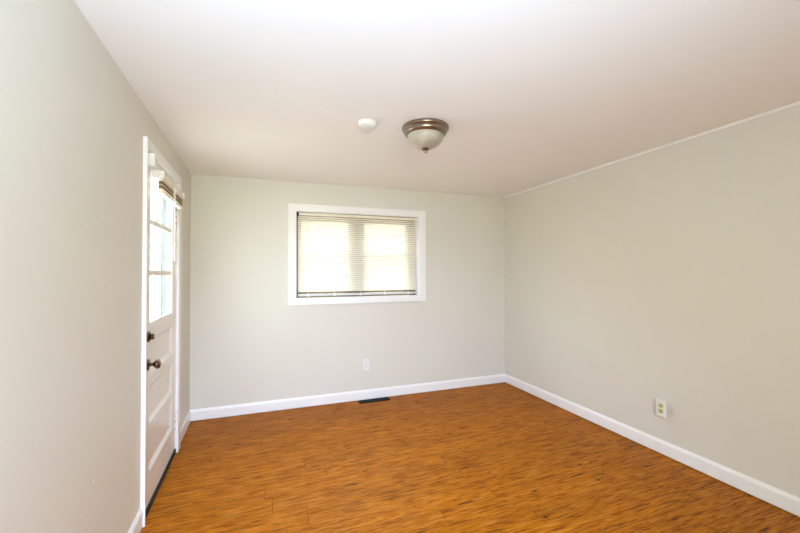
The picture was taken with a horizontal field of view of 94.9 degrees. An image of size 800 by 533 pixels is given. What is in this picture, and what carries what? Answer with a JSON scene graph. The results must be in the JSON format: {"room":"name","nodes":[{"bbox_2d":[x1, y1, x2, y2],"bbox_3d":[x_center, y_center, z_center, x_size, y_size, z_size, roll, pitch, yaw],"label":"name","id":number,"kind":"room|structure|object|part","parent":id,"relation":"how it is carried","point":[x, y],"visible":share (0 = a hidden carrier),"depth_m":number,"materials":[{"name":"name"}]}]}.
{"room":"empty living room","nodes":[
{"label":"empty living room","id":0,"kind":"room"},
{"bbox_2d":[0,0,190,532],"bbox_3d":[-1.060,0.215,0.914,0.140,2.340,5.300,0,-1,-21],"label":"wall","id":1,"kind":"structure","parent":0,"point":[73,127],"depth_m":1.23,"materials":[{"name":"beige paint"}]},
{"bbox_2d":[128,508,142,532],"bbox_3d":[-0.711,1.315,0.214,0.013,0.098,3.777,0,-1,-21],"label":"baseboard","id":2,"kind":"structure","parent":1,"relation":"attached to","point":[137,524],"depth_m":1.91,"materials":[{"name":"white paint"}]},
{"bbox_2d":[140,136,181,526],"bbox_3d":[-1.612,0.350,2.430,0.205,2.122,0.974,0,-1,-21],"label":"door","id":3,"kind":"structure","parent":1,"relation":"in","point":[160,373],"depth_m":2.42,"materials":[{"name":"white paint"}]},
{"bbox_3d":[-1.395,0.343,2.001,0.021,2.122,0.016,0,-1,-21],"label":"casing","id":4,"kind":"part","parent":3,"relation":"part of","materials":[{"name":"white paint"}]},
{"bbox_2d":[148,153,155,167],"bbox_3d":[-1.407,-0.604,2.073,0.046,0.074,0.035,0,-1,-21],"label":"bracket","id":5,"kind":"object","parent":3,"relation":"attached to","point":[151,156],"visible":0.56,"depth_m":2.06,"materials":[{"name":"white plastic"}]},
{"bbox_3d":[-1.412,0.561,2.118,0.056,0.054,0.054,0,-1,-21],"label":"knob","id":6,"kind":"part","parent":3,"relation":"part of","materials":[{"name":"brown metal"}]},
{"bbox_3d":[-1.655,0.380,2.374,0.085,2.062,0.880,0,-1,-21],"label":"frame","id":7,"kind":"part","parent":3,"relation":"part of","materials":[{"name":"white paint"}]},
{"bbox_3d":[-1.588,1.285,2.405,0.044,0.180,0.611,0,-1,-21],"label":"rail","id":8,"kind":"part","parent":3,"relation":"part of","materials":[{"name":"white paint"}]},
{"bbox_3d":[-1.590,0.669,2.414,0.044,0.064,0.611,0,-1,-21],"label":"rail","id":9,"kind":"part","parent":3,"relation":"part of","materials":[{"name":"white paint"}]},
{"bbox_3d":[-1.589,0.948,2.410,0.044,0.054,0.611,0,-1,-21],"label":"rail","id":10,"kind":"part","parent":3,"relation":"part of","materials":[{"name":"white paint"}]},
{"bbox_3d":[-1.588,0.531,2.417,0.038,0.212,0.610,0,-1,-21],"label":"panel","id":11,"kind":"part","parent":3,"relation":"part of","materials":[{"name":"white paint"}]},
{"bbox_3d":[-1.587,0.811,2.413,0.038,0.220,0.610,0,-1,-21],"label":"panel","id":12,"kind":"part","parent":3,"relation":"part of","materials":[{"name":"white paint"}]},
{"bbox_3d":[-1.586,1.085,2.409,0.038,0.220,0.610,0,-1,-21],"label":"panel","id":13,"kind":"part","parent":3,"relation":"part of","materials":[{"name":"white paint"}]},
{"bbox_3d":[-1.591,0.385,2.419,0.044,0.080,0.611,0,-1,-21],"label":"rail","id":14,"kind":"part","parent":3,"relation":"part of","materials":[{"name":"white paint"}]},
{"bbox_3d":[-1.595,-0.605,2.434,0.044,0.063,0.611,0,-1,-21],"label":"rail","id":15,"kind":"part","parent":3,"relation":"part of","materials":[{"name":"white paint"}]},
{"bbox_3d":[-1.558,-0.679,2.430,0.020,0.064,0.869,0,-1,-21],"label":"casing","id":16,"kind":"part","parent":3,"relation":"part of","materials":[{"name":"white paint"}]},
{"bbox_3d":[-1.727,0.357,2.861,0.021,2.122,0.088,0,-1,-21],"label":"casing","id":17,"kind":"part","parent":3,"relation":"part of","materials":[{"name":"white paint"}]},
{"bbox_2d":[151,170,184,260],"bbox_3d":[-1.549,-0.302,2.470,0.068,0.528,0.650,0,-1,-21],"label":"door blind","id":18,"kind":"object","parent":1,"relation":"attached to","point":[167,189],"visible":1,"depth_m":2.38,"materials":[{"name":"beige plastic"}]},
{"bbox_3d":[-1.543,-0.449,2.481,0.026,0.019,0.620,0,-1,-21],"label":"rail","id":19,"kind":"part","parent":18,"relation":"part of","materials":[{"name":"beige plastic"}]},
{"bbox_2d":[180,410,190,442],"bbox_3d":[-1.842,1.365,3.140,0.013,0.098,0.548,0,-1,-21],"label":"baseboard","id":20,"kind":"structure","parent":1,"relation":"attached to","point":[187,420],"depth_m":3.14,"materials":[{"name":"white paint"}]},
{"bbox_2d":[190,174,504,420],"bbox_3d":[-0.346,0.263,4.066,3.783,2.340,0.140,0,-1,-20],"label":"wall","id":21,"kind":"structure","parent":0,"point":[248,345],"depth_m":3.81,"materials":[{"name":"beige paint"}]},
{"bbox_2d":[190,374,504,420],"bbox_3d":[-0.316,1.373,3.977,3.463,0.098,0.013,0,-1,-20],"label":"baseboard","id":22,"kind":"structure","parent":21,"relation":"attached to","point":[247,408],"depth_m":3.84,"materials":[{"name":"white paint"}]},
{"bbox_2d":[288,203,425,304],"bbox_3d":[-0.440,-0.127,4.025,1.511,1.031,0.156,0,-1,-20],"label":"window","id":23,"kind":"structure","parent":21,"relation":"in","point":[293,299],"depth_m":3.97,"materials":[{"name":"white paint"}]},
{"bbox_3d":[-1.093,-0.130,3.717,0.074,1.031,0.021,0,-1,-20],"label":"casing","id":24,"kind":"part","parent":23,"relation":"part of","materials":[{"name":"white paint"}]},
{"bbox_3d":[-0.810,-0.313,3.958,0.554,0.400,0.022,0,-1,-20],"label":"sash","id":25,"kind":"part","parent":23,"relation":"part of","materials":[{"name":"glass"}]},
{"bbox_3d":[-0.800,0.066,3.930,0.554,0.448,0.022,0,-1,-20],"label":"sash","id":26,"kind":"part","parent":23,"relation":"part of","materials":[{"name":"glass"}]},
{"bbox_2d":[296,212,416,296],"bbox_3d":[-0.436,-0.130,4.000,1.336,0.873,0.042,0,-1,-20],"label":"window blind","id":27,"kind":"object","parent":23,"relation":"attached to","point":[320,269],"visible":1,"depth_m":3.98,"materials":[{"name":"beige plastic"}]},
{"bbox_3d":[-0.699,-0.129,3.908,0.002,0.820,0.027,0,-1,-20],"label":"ladder cord","id":28,"kind":"part","parent":27,"relation":"part of","materials":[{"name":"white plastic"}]},
{"bbox_3d":[-0.433,0.292,3.997,1.308,0.024,0.024,0,-1,-20],"label":"rail","id":29,"kind":"part","parent":27,"relation":"part of","materials":[{"name":"white plastic"}]},
{"bbox_3d":[-0.433,-0.128,4.004,0.002,0.820,0.027,0,-1,-20],"label":"ladder cord","id":30,"kind":"part","parent":27,"relation":"part of","materials":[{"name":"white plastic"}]},
{"bbox_3d":[-0.415,0.356,3.954,1.511,0.062,0.021,0,-1,-20],"label":"casing","id":31,"kind":"part","parent":23,"relation":"part of","materials":[{"name":"white paint"}]},
{"bbox_3d":[-0.419,-0.609,3.969,1.511,0.069,0.021,0,-1,-20],"label":"casing","id":32,"kind":"part","parent":23,"relation":"part of","materials":[{"name":"white paint"}]},
{"bbox_3d":[-0.169,-0.311,4.190,0.542,0.400,0.022,0,-1,-20],"label":"sash","id":33,"kind":"part","parent":23,"relation":"part of","materials":[{"name":"glass"}]},
{"bbox_3d":[-0.160,0.067,4.161,0.542,0.448,0.022,0,-1,-20],"label":"sash","id":34,"kind":"part","parent":23,"relation":"part of","materials":[{"name":"glass"}]},
{"bbox_3d":[0.254,-0.127,4.205,0.083,1.031,0.021,0,-1,-20],"label":"casing","id":35,"kind":"part","parent":23,"relation":"part of","materials":[{"name":"white paint"}]},
{"bbox_2d":[363,359,368,370],"bbox_3d":[-0.368,1.054,3.965,0.074,0.122,0.011,0,-1,-20],"label":"electrical outlet","id":36,"kind":"object","parent":21,"relation":"attached to","point":[365,361],"visible":1,"depth_m":3.96,"materials":[{"name":"white plastic"}]},
{"bbox_2d":[74,0,799,196],"bbox_3d":[0.575,-0.987,1.528,3.783,0.153,5.580,0,-1,-20],"label":"ceiling","id":37,"kind":"structure","parent":0,"point":[529,94],"depth_m":1.77,"materials":[{"name":"paint"}]},
{"bbox_2d":[358,119,376,129],"bbox_3d":[-0.203,-0.881,2.285,0.114,0.039,0.114,0,-1,-20],"label":"smoke detector","id":38,"kind":"object","parent":37,"relation":"attached to","point":[365,124],"visible":1,"depth_m":2.25,"materials":[{"name":"white plastic"}]},
{"bbox_2d":[402,118,448,152],"bbox_3d":[0.164,-0.817,2.365,0.303,0.169,0.303,0,-1,-20],"label":"ceiling light","id":39,"kind":"object","parent":37,"relation":"attached to","point":[424,134],"visible":1,"depth_m":2.28,"materials":[{"name":"white glass"}]},
{"bbox_3d":[0.164,-0.807,2.365,0.231,0.090,0.231,0,-1,-20],"label":"lamp shade","id":40,"kind":"part","parent":39,"relation":"part of","materials":[{"name":"white glass"}]},
{"bbox_2d":[140,382,799,532],"bbox_3d":[0.584,1.449,1.489,3.783,0.120,5.580,0,-1,-20],"label":"floor","id":41,"kind":"structure","parent":0,"point":[497,457],"depth_m":2.44,"materials":[{"name":"wood"}]},
{"bbox_2d":[358,397,390,403],"bbox_3d":[-0.275,1.427,3.933,0.338,0.005,0.094,0,-1,-20],"label":"floor vent","id":42,"kind":"object","parent":41,"relation":"in","point":[382,398],"visible":1,"depth_m":3.93,"materials":[{"name":"brown metal"}]},
{"bbox_2d":[504,105,799,516],"bbox_3d":[2.272,0.222,2.121,0.140,2.340,5.300,0,-1,-20],"label":"wall","id":43,"kind":"structure","parent":0,"point":[670,274],"depth_m":2.64,"materials":[{"name":"beige paint"}]},
{"bbox_2d":[503,101,799,197],"bbox_3d":[2.197,-0.913,2.114,0.012,0.017,5.300,0,-1,-20],"label":"trim","id":44,"kind":"structure","parent":43,"relation":"attached to","point":[796,103],"depth_m":2.64,"materials":[{"name":"white paint"}]},
{"bbox_2d":[505,374,799,516],"bbox_3d":[2.204,1.334,2.078,0.014,0.098,5.300,0,-1,-20],"label":"baseboard","id":45,"kind":"structure","parent":43,"relation":"attached to","point":[784,500],"depth_m":2.62,"materials":[{"name":"white paint"}]},
{"bbox_2d":[656,399,666,417],"bbox_3d":[1.929,1.044,2.712,0.011,0.122,0.074,0,-1,-20],"label":"electrical outlet","id":46,"kind":"object","parent":43,"relation":"attached to","point":[660,404],"visible":1,"depth_m":2.71,"materials":[{"name":"white plastic"}]},
{"label":"outside","id":47,"kind":"structure","parent":0,"visible":0},
{"bbox_2d":[150,285,153,319],"bbox_3d":[-7.049,2.119,17.488,80.000,0.200,90.000,0,-1,-20],"label":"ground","id":48,"kind":"structure","parent":47,"point":[151,286],"depth_m":22.33,"materials":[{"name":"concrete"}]},
{"bbox_2d":[315,222,405,289],"bbox_3d":[-0.557,-0.518,11.906,10.200,4.850,7.600,0,-1,-20],"label":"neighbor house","id":49,"kind":"structure","parent":48,"relation":"on","point":[315,222],"depth_m":8.15,"materials":[{"name":"beige"}]}
]}

